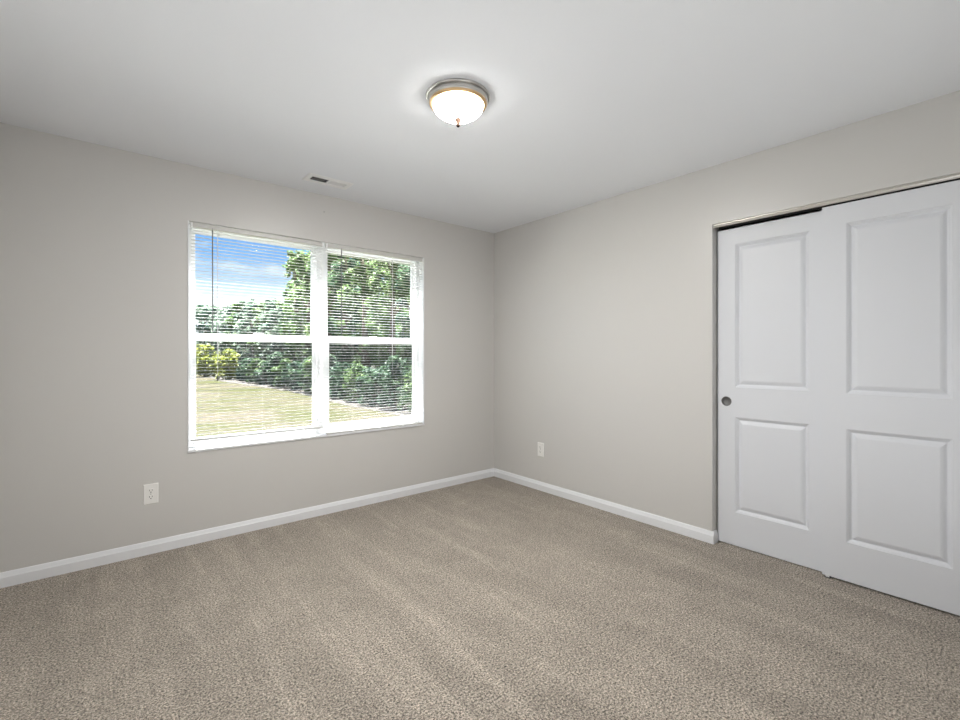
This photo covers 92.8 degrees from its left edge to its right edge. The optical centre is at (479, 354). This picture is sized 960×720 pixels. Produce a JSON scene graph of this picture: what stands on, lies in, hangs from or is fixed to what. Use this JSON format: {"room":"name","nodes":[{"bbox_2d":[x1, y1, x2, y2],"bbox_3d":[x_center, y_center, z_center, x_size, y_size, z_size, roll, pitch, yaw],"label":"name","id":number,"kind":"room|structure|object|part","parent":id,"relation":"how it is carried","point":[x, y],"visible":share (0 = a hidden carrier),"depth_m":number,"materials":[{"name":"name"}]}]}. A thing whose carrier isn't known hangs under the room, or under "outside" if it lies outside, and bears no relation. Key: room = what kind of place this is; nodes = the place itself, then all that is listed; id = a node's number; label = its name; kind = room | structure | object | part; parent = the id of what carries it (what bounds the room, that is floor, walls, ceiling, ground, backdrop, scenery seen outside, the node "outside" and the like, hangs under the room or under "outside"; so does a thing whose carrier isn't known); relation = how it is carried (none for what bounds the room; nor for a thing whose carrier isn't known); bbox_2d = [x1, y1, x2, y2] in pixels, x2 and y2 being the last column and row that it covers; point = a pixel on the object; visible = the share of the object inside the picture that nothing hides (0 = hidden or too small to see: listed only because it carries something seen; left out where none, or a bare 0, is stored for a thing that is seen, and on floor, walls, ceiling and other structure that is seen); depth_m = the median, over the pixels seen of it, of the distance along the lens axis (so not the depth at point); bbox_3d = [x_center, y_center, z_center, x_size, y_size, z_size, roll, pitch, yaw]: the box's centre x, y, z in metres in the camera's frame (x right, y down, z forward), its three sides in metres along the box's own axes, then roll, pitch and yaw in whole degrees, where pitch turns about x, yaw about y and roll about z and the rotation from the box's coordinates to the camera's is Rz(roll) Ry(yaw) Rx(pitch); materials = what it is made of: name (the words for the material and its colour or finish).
{"room":"empty bedroom","nodes":[
{"label":"empty bedroom","id":0,"kind":"room"},
{"bbox_2d":[0,122,493,572],"bbox_3d":[-1.269,0.104,3.529,5.350,2.640,0.170,0,0,-40],"label":"wall","id":1,"kind":"structure","parent":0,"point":[94,237],"depth_m":2.80,"materials":[{"name":"grey paint"}]},
{"bbox_2d":[143,483,157,504],"bbox_3d":[-2.020,0.858,2.804,0.077,0.123,0.008,0,0,-40],"label":"wall outlet","id":2,"kind":"object","parent":1,"relation":"attached to","point":[150,491],"visible":1,"depth_m":2.80,"materials":[{"name":"white plastic"}]},
{"bbox_2d":[0,468,493,587],"bbox_3d":[-1.200,1.185,3.480,3.495,0.078,0.014,0,0,-40],"label":"baseboard","id":3,"kind":"structure","parent":1,"relation":"attached to","point":[50,569],"depth_m":2.99,"materials":[{"name":"white paint"}]},
{"bbox_2d":[189,225,319,447],"bbox_3d":[-1.605,-0.116,3.302,0.877,1.467,0.078,0,0,-40],"label":"window","id":4,"kind":"structure","parent":1,"relation":"attached to","point":[314,337],"depth_m":3.26,"materials":[{"name":"white plastic"}]},
{"bbox_3d":[-1.615,-0.459,3.314,0.829,0.741,0.026,0,0,-40],"label":"sash","id":5,"kind":"part","parent":4,"relation":"part of","materials":[{"name":"white plastic"}]},
{"bbox_3d":[-1.595,0.228,3.289,0.829,0.732,0.026,0,0,-40],"label":"sash","id":6,"kind":"part","parent":4,"relation":"part of","materials":[{"name":"white plastic"}]},
{"bbox_2d":[190,222,323,441],"bbox_3d":[-1.529,-0.142,3.213,0.865,1.414,0.039,0,0,-40],"label":"mini blind","id":7,"kind":"object","parent":1,"relation":"attached to","point":[192,224],"visible":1,"depth_m":3.17,"materials":[{"name":"white plastic"}]},
{"bbox_3d":[-1.737,-0.341,3.025,0.005,0.961,0.003,0,0,-40],"label":"lift cord","id":8,"kind":"part","parent":7,"relation":"part of","materials":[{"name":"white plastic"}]},
{"bbox_3d":[-1.532,0.558,3.217,0.857,0.011,0.025,0,0,-40],"label":"rail","id":9,"kind":"part","parent":7,"relation":"part of","materials":[{"name":"white plastic"}]},
{"bbox_3d":[-1.316,-0.131,3.396,0.001,1.381,0.027,0,0,-40],"label":"ladder cord","id":10,"kind":"part","parent":7,"relation":"part of","materials":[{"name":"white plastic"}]},
{"bbox_2d":[323,246,418,432],"bbox_3d":[-0.912,-0.116,3.876,0.874,1.467,0.078,0,0,-40],"label":"window","id":11,"kind":"structure","parent":1,"relation":"attached to","point":[359,340],"depth_m":3.85,"materials":[{"name":"white plastic"}]},
{"bbox_3d":[-0.922,-0.459,3.888,0.826,0.741,0.026,0,0,-40],"label":"sash","id":12,"kind":"part","parent":11,"relation":"part of","materials":[{"name":"white plastic"}]},
{"bbox_3d":[-0.902,0.228,3.863,0.826,0.732,0.026,0,0,-40],"label":"sash","id":13,"kind":"part","parent":11,"relation":"part of","materials":[{"name":"white plastic"}]},
{"bbox_2d":[325,243,423,433],"bbox_3d":[-0.844,-0.115,3.780,0.877,1.466,0.039,0,0,-40],"label":"mini blind","id":14,"kind":"object","parent":1,"relation":"attached to","point":[327,245],"visible":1,"depth_m":3.75,"materials":[{"name":"white plastic"}]},
{"bbox_3d":[-0.847,0.611,3.784,0.869,0.011,0.025,0,0,-40],"label":"rail","id":15,"kind":"part","parent":14,"relation":"part of","materials":[{"name":"white plastic"}]},
{"bbox_3d":[-0.739,-0.341,3.853,0.005,0.961,0.003,0,0,-40],"label":"lift cord","id":16,"kind":"part","parent":14,"relation":"part of","materials":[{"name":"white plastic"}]},
{"bbox_2d":[0,476,959,719],"bbox_3d":[0.324,1.325,1.607,5.350,0.200,5.162,0,0,-40],"label":"floor","id":17,"kind":"structure","parent":0,"point":[490,598],"depth_m":2.02,"materials":[{"name":"beige carpet"}]},
{"bbox_2d":[0,0,959,232],"bbox_3d":[0.324,-1.306,1.607,5.350,0.180,5.162,0,0,-40],"label":"ceiling","id":18,"kind":"structure","parent":0,"point":[591,101],"depth_m":2.06,"materials":[{"name":"white paint"}]},
{"bbox_2d":[302,173,353,189],"bbox_3d":[-1.067,-1.212,3.214,0.316,0.007,0.154,0,0,-40],"label":"ceiling vent","id":19,"kind":"object","parent":18,"relation":"in","point":[311,177],"visible":1,"depth_m":3.20,"materials":[{"name":"white metal"}]},
{"bbox_2d":[426,78,490,126],"bbox_3d":[-0.103,-1.144,2.162,0.306,0.144,0.306,0,0,3],"label":"ceiling light","id":20,"kind":"object","parent":18,"relation":"attached to","point":[457,101],"visible":1,"depth_m":2.08,"materials":[{"name":"white glass"}]},
{"bbox_2d":[494,90,959,531],"bbox_3d":[1.357,0.004,3.224,0.115,2.440,3.672,0,0,-40],"label":"wall","id":21,"kind":"structure","parent":0,"point":[606,310],"depth_m":3.33,"materials":[{"name":"grey paint"}]},
{"bbox_2d":[538,442,543,456],"bbox_3d":[0.544,0.858,4.108,0.008,0.123,0.077,0,0,-40],"label":"wall outlet","id":22,"kind":"object","parent":21,"relation":"attached to","point":[540,445],"visible":1,"depth_m":4.10,"materials":[{"name":"white plastic"}]},
{"bbox_2d":[494,468,717,543],"bbox_3d":[0.847,1.185,3.782,0.069,0.078,2.134,0,0,-40],"label":"baseboard","id":23,"kind":"structure","parent":21,"relation":"attached to","point":[701,534],"depth_m":3.48,"materials":[{"name":"white paint"}]},
{"bbox_2d":[713,173,959,228],"bbox_3d":[1.932,-0.828,2.534,0.092,0.022,1.199,0,0,-40],"label":"closet track","id":24,"kind":"object","parent":21,"relation":"attached to","point":[954,177],"visible":0.98,"depth_m":2.47,"materials":[{"name":"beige metal"}]},
{"bbox_2d":[718,211,821,571],"bbox_3d":[1.763,0.208,2.767,0.036,2.020,0.611,0,0,-40],"label":"door","id":25,"kind":"structure","parent":24,"relation":"hanging from","point":[770,273],"depth_m":2.75,"materials":[{"name":"white paint"}]},
{"bbox_3d":[1.595,0.303,2.953,0.015,0.062,0.062,0,0,-40],"label":"finger pull","id":26,"kind":"part","parent":25,"relation":"part of","materials":[{"name":"grey metal"}]},
{"bbox_2d":[822,180,959,615],"bbox_3d":[2.099,0.203,2.301,0.034,2.023,0.612,0,0,-40],"label":"door","id":27,"kind":"structure","parent":24,"relation":"hanging from","point":[891,262],"depth_m":2.30,"materials":[{"name":"white paint"}]},
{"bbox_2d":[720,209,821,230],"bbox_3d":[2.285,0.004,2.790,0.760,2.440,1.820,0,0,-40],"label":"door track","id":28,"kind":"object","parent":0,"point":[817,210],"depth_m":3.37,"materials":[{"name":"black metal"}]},
{"label":"outside","id":29,"kind":"structure","parent":0,"visible":0},
{"bbox_2d":[196,374,403,436],"bbox_3d":[-87.793,4.274,145.084,350.000,0.300,324.548,0,0,-40],"label":"ground","id":30,"kind":"structure","parent":29,"point":[268,393],"depth_m":33.42,"materials":[{"name":"green plant"}]},
{"bbox_2d":[196,343,221,376],"bbox_3d":[-49.755,1.109,83.454,4.741,6.241,5.169,0,0,-40],"label":"shrub","id":31,"kind":"object","parent":30,"relation":"on","point":[202,352],"visible":0.76,"depth_m":82.70,"materials":[{"name":"yellow plant"}]},
{"bbox_2d":[214,348,239,379],"bbox_3d":[-40.656,1.728,74.007,4.240,5.472,4.169,0,0,-40],"label":"shrub","id":32,"kind":"object","parent":30,"relation":"on","point":[228,352],"visible":0.79,"depth_m":73.48,"materials":[{"name":"yellow plant"}]},
{"bbox_2d":[235,358,253,380],"bbox_3d":[-36.249,2.452,71.059,3.228,3.924,3.235,0,0,-40],"label":"shrub","id":33,"kind":"object","parent":30,"relation":"on","point":[238,373],"visible":0.24,"depth_m":70.24,"materials":[{"name":"green plant"}]},
{"bbox_2d":[239,358,253,380],"bbox_3d":[-33.993,2.425,67.906,3.303,3.780,3.218,0,0,-40],"label":"shrub","id":34,"kind":"object","parent":30,"relation":"on","point":[243,368],"visible":0.23,"depth_m":67.11,"materials":[{"name":"green plant"}]},
{"bbox_2d":[246,358,263,383],"bbox_3d":[-31.491,2.388,64.985,3.354,3.701,3.266,0,0,-40],"label":"shrub","id":35,"kind":"object","parent":30,"relation":"on","point":[250,374],"visible":0.34,"depth_m":64.21,"materials":[{"name":"green plant"}]},
{"bbox_2d":[253,361,274,384],"bbox_3d":[-28.924,2.615,61.930,3.300,3.689,3.234,0,0,-40],"label":"shrub","id":36,"kind":"object","parent":30,"relation":"on","point":[262,379],"visible":0.44,"depth_m":61.26,"materials":[{"name":"green plant"}]},
{"bbox_2d":[264,351,282,385],"bbox_3d":[-26.387,1.942,59.166,2.944,4.597,3.190,0,0,-40],"label":"shrub","id":37,"kind":"object","parent":30,"relation":"on","point":[273,359],"visible":0.58,"depth_m":58.49,"materials":[{"name":"green plant"}]},
{"bbox_2d":[271,358,293,387],"bbox_3d":[-23.922,2.333,56.058,3.148,3.727,3.229,0,0,-40],"label":"shrub","id":38,"kind":"object","parent":30,"relation":"on","point":[278,370],"visible":0.45,"depth_m":55.62,"materials":[{"name":"green plant"}]},
{"bbox_2d":[281,361,302,389],"bbox_3d":[-21.582,2.499,52.907,3.099,3.603,3.067,0,0,-40],"label":"shrub","id":39,"kind":"object","parent":30,"relation":"on","point":[294,365],"visible":0.7,"depth_m":52.48,"materials":[{"name":"green plant"}]},
{"bbox_2d":[291,358,311,390],"bbox_3d":[-18.976,2.312,49.976,3.225,3.706,3.211,0,0,-40],"label":"shrub","id":40,"kind":"object","parent":30,"relation":"on","point":[295,372],"visible":0.27,"depth_m":49.25,"materials":[{"name":"green plant"}]},
{"bbox_2d":[302,356,331,393],"bbox_3d":[-16.946,1.949,47.496,3.151,4.470,3.173,0,0,-40],"label":"shrub","id":41,"kind":"object","parent":30,"relation":"on","point":[308,363],"visible":0.34,"depth_m":46.60,"materials":[{"name":"green plant"}]},
{"bbox_2d":[329,354,340,395],"bbox_3d":[-14.894,1.991,44.945,2.699,4.503,3.125,0,0,-3],"label":"shrub","id":42,"kind":"object","parent":30,"relation":"on","point":[334,359],"visible":0.19,"depth_m":44.91,"materials":[{"name":"green plant"}]},
{"bbox_2d":[329,361,356,397],"bbox_3d":[-12.573,2.479,42.437,3.191,3.597,3.118,0,0,-40],"label":"shrub","id":43,"kind":"object","parent":30,"relation":"on","point":[339,370],"visible":0.52,"depth_m":41.93,"materials":[{"name":"green plant"}]},
{"bbox_2d":[342,360,376,400],"bbox_3d":[-10.544,2.416,39.854,3.033,3.734,3.114,0,0,-40],"label":"shrub","id":44,"kind":"object","parent":30,"relation":"on","point":[355,367],"visible":0.63,"depth_m":39.35,"materials":[{"name":"green plant"}]},
{"bbox_2d":[356,365,390,404],"bbox_3d":[-8.493,2.539,37.196,3.178,3.315,2.865,0,0,-40],"label":"shrub","id":45,"kind":"object","parent":30,"relation":"on","point":[370,372],"visible":0.52,"depth_m":36.69,"materials":[{"name":"green plant"}]},
{"bbox_2d":[397,366,411,411],"bbox_3d":[-4.270,2.508,32.206,3.056,3.533,3.122,0,0,-40],"label":"shrub","id":46,"kind":"object","parent":30,"relation":"on","point":[409,374],"visible":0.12,"depth_m":31.81,"materials":[{"name":"green plant"}]},
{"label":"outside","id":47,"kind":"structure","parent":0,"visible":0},
{"bbox_2d":[202,374,411,416],"bbox_3d":[-29.440,4.104,61.323,5.096,0.001,92.000,0,0,-40],"label":"ground edge","id":48,"kind":"structure","parent":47,"point":[336,400],"depth_m":39.57,"materials":[{"name":"soil"}]},
{"bbox_2d":[374,354,411,407],"bbox_3d":[-6.435,2.068,34.664,2.974,4.122,3.216,0,0,-40],"label":"shrub","id":49,"kind":"object","parent":48,"relation":"on","point":[385,382],"visible":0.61,"depth_m":34.35,"materials":[{"name":"green plant"}]},
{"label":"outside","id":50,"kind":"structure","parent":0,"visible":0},
{"bbox_2d":[196,365,411,406],"bbox_3d":[-40.519,4.104,174.236,220.000,0.001,320.000,0,0,-40],"label":"woodland","id":51,"kind":"object","parent":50,"point":[378,386],"depth_m":52.99,"materials":[{"name":"green plant"}]},
{"bbox_2d":[195,302,220,364],"bbox_3d":[-69.375,-4.491,114.602,9.105,17.238,9.317,0,0,-40],"label":"tree","id":52,"kind":"object","parent":51,"relation":"on","point":[205,308],"visible":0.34,"depth_m":113.34,"materials":[{"name":"green plant"}]},
{"bbox_2d":[197,304,223,344],"bbox_3d":[-75.264,-5.001,128.643,9.313,18.261,9.225,0,0,-40],"label":"tree","id":53,"kind":"object","parent":51,"relation":"on","point":[216,310],"visible":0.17,"depth_m":128.01,"materials":[{"name":"green plant"}]},
{"bbox_2d":[210,306,234,363],"bbox_3d":[-58.685,-3.501,104.958,5.792,15.262,6.158,0,0,-40],"label":"tree","id":54,"kind":"object","parent":51,"relation":"on","point":[224,309],"visible":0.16,"depth_m":103.96,"materials":[{"name":"green plant"}]},
{"bbox_2d":[217,303,234,363],"bbox_3d":[-54.654,-3.579,100.213,5.901,15.415,5.739,0,0,-40],"label":"tree","id":55,"kind":"object","parent":51,"relation":"on","point":[229,306],"visible":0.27,"depth_m":99.25,"materials":[{"name":"green plant"}]},
{"bbox_2d":[223,302,247,369],"bbox_3d":[-50.517,-3.358,95.439,5.704,14.978,5.772,0,0,-40],"label":"tree","id":56,"kind":"object","parent":51,"relation":"on","point":[230,321],"visible":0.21,"depth_m":94.40,"materials":[{"name":"green plant"}]},
{"bbox_2d":[233,301,253,363],"bbox_3d":[-46.586,-3.347,90.592,5.530,14.943,5.837,0,0,-40],"label":"tree","id":57,"kind":"object","parent":51,"relation":"on","point":[244,305],"visible":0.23,"depth_m":89.38,"materials":[{"name":"green plant"}]},
{"bbox_2d":[235,299,261,360],"bbox_3d":[-42.855,-3.187,85.655,5.523,14.632,5.659,0,0,-40],"label":"tree","id":58,"kind":"object","parent":51,"relation":"on","point":[247,354],"visible":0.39,"depth_m":85.35,"materials":[{"name":"green plant"}]},
{"bbox_2d":[247,302,275,360],"bbox_3d":[-38.510,-2.586,81.092,5.574,13.432,5.770,0,0,-40],"label":"tree","id":59,"kind":"object","parent":51,"relation":"on","point":[257,312],"visible":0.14,"depth_m":79.67,"materials":[{"name":"green plant"}]},
{"bbox_2d":[256,297,285,357],"bbox_3d":[-34.824,-2.697,76.059,5.098,13.648,5.645,0,0,-40],"label":"tree","id":60,"kind":"object","parent":51,"relation":"on","point":[262,344],"visible":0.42,"depth_m":74.92,"materials":[{"name":"green plant"}]},
{"bbox_2d":[264,302,292,374],"bbox_3d":[-30.721,-2.006,71.317,5.580,12.270,5.672,0,0,-40],"label":"tree","id":61,"kind":"object","parent":51,"relation":"on","point":[277,313],"visible":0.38,"depth_m":70.20,"materials":[{"name":"green plant"}]},
{"bbox_2d":[282,258,297,359],"bbox_3d":[-42.591,-9.218,105.100,6.761,26.692,6.638,0,0,-40],"label":"tree","id":62,"kind":"object","parent":51,"relation":"on","point":[289,273],"visible":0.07,"depth_m":103.73,"materials":[{"name":"green plant"}]},
{"bbox_2d":[275,250,311,378],"bbox_3d":[-26.911,-5.713,66.938,5.472,19.681,5.594,0,0,-6],"label":"tree","id":63,"kind":"object","parent":51,"relation":"on","point":[282,325],"visible":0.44,"depth_m":66.28,"materials":[{"name":"green plant"}]},
{"bbox_2d":[284,257,305,376],"bbox_3d":[-32.088,-6.911,82.255,6.171,22.071,6.006,0,0,-40],"label":"tree","id":64,"kind":"object","parent":51,"relation":"on","point":[291,282],"visible":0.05,"depth_m":81.48,"materials":[{"name":"green plant"}]},
{"bbox_2d":[285,250,311,378],"bbox_3d":[-23.479,-5.306,62.357,5.596,18.866,5.691,0,0,-40],"label":"tree","id":65,"kind":"object","parent":51,"relation":"on","point":[294,346],"visible":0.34,"depth_m":61.57,"materials":[{"name":"green plant"}]},
{"bbox_2d":[304,253,349,374],"bbox_3d":[-19.579,-6.312,58.142,5.357,20.883,5.812,0,0,11],"label":"tree","id":66,"kind":"object","parent":51,"relation":"on","point":[308,352],"visible":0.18,"depth_m":57.41,"materials":[{"name":"green plant"}]},
{"bbox_2d":[311,267,342,356],"bbox_3d":[-23.419,-7.436,72.168,6.000,23.122,5.581,0,0,-1],"label":"tree","id":67,"kind":"object","parent":51,"relation":"on","point":[329,270],"visible":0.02,"depth_m":71.54,"materials":[{"name":"green plant"}]},
{"bbox_2d":[329,256,361,367],"bbox_3d":[-19.464,-6.557,67.153,6.082,21.366,6.071,0,0,-40],"label":"tree","id":68,"kind":"object","parent":51,"relation":"on","point":[348,257],"visible":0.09,"depth_m":66.86,"materials":[{"name":"green plant"}]},
{"bbox_2d":[328,254,367,374],"bbox_3d":[-15.970,-4.665,53.728,5.695,17.591,5.451,0,0,-40],"label":"tree","id":69,"kind":"object","parent":51,"relation":"on","point":[333,347],"visible":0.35,"depth_m":53.03,"materials":[{"name":"green plant"}]},
{"bbox_2d":[351,258,372,365],"bbox_3d":[-19.844,-8.603,77.706,6.720,25.466,6.160,0,0,4],"label":"tree","id":70,"kind":"object","parent":51,"relation":"on","point":[356,258],"visible":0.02,"depth_m":77.21,"materials":[{"name":"green plant"}]},
{"bbox_2d":[337,257,387,379],"bbox_3d":[-12.622,-4.272,49.324,5.678,16.806,5.129,0,0,-32],"label":"tree","id":71,"kind":"object","parent":51,"relation":"on","point":[364,350],"visible":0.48,"depth_m":48.82,"materials":[{"name":"green plant"}]},
{"bbox_2d":[348,258,388,367],"bbox_3d":[-14.964,-6.104,62.301,5.501,20.467,5.583,0,0,30],"label":"tree","id":72,"kind":"object","parent":51,"relation":"on","point":[355,302],"visible":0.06,"depth_m":61.99,"materials":[{"name":"green plant"}]},
{"bbox_2d":[369,259,402,377],"bbox_3d":[-15.186,-6.977,72.396,6.496,22.215,6.211,0,0,-40],"label":"tree","id":73,"kind":"object","parent":51,"relation":"on","point":[382,306],"visible":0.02,"depth_m":71.47,"materials":[{"name":"green plant"}]},
{"bbox_2d":[363,259,411,394],"bbox_3d":[-8.551,-4.245,44.969,5.524,16.747,5.529,0,0,30],"label":"tree","id":74,"kind":"object","parent":51,"relation":"on","point":[396,350],"visible":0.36,"depth_m":44.49,"materials":[{"name":"green plant"}]},
{"bbox_2d":[368,260,410,364],"bbox_3d":[-11.346,-5.342,57.346,6.202,18.940,5.762,0,0,45],"label":"tree","id":75,"kind":"object","parent":51,"relation":"on","point":[383,262],"visible":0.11,"depth_m":56.05,"materials":[{"name":"green plant"}]},
{"bbox_2d":[388,277,410,371],"bbox_3d":[-10.603,-6.670,67.167,6.342,21.591,6.419,0,0,11],"label":"tree","id":76,"kind":"object","parent":51,"relation":"on","point":[406,306],"visible":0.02,"depth_m":66.78,"materials":[{"name":"green plant"}]},
{"bbox_2d":[389,264,411,379],"bbox_3d":[-7.681,-4.397,52.607,5.820,17.054,5.986,0,0,16],"label":"tree","id":77,"kind":"object","parent":51,"relation":"on","point":[402,355],"visible":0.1,"depth_m":51.82,"materials":[{"name":"green plant"}]},
{"bbox_2d":[395,263,411,379],"bbox_3d":[-4.809,-3.619,40.429,5.441,15.489,5.294,0,0,-15],"label":"tree","id":78,"kind":"object","parent":51,"relation":"on","point":[406,319],"visible":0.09,"depth_m":39.70,"materials":[{"name":"green plant"}]}
]}

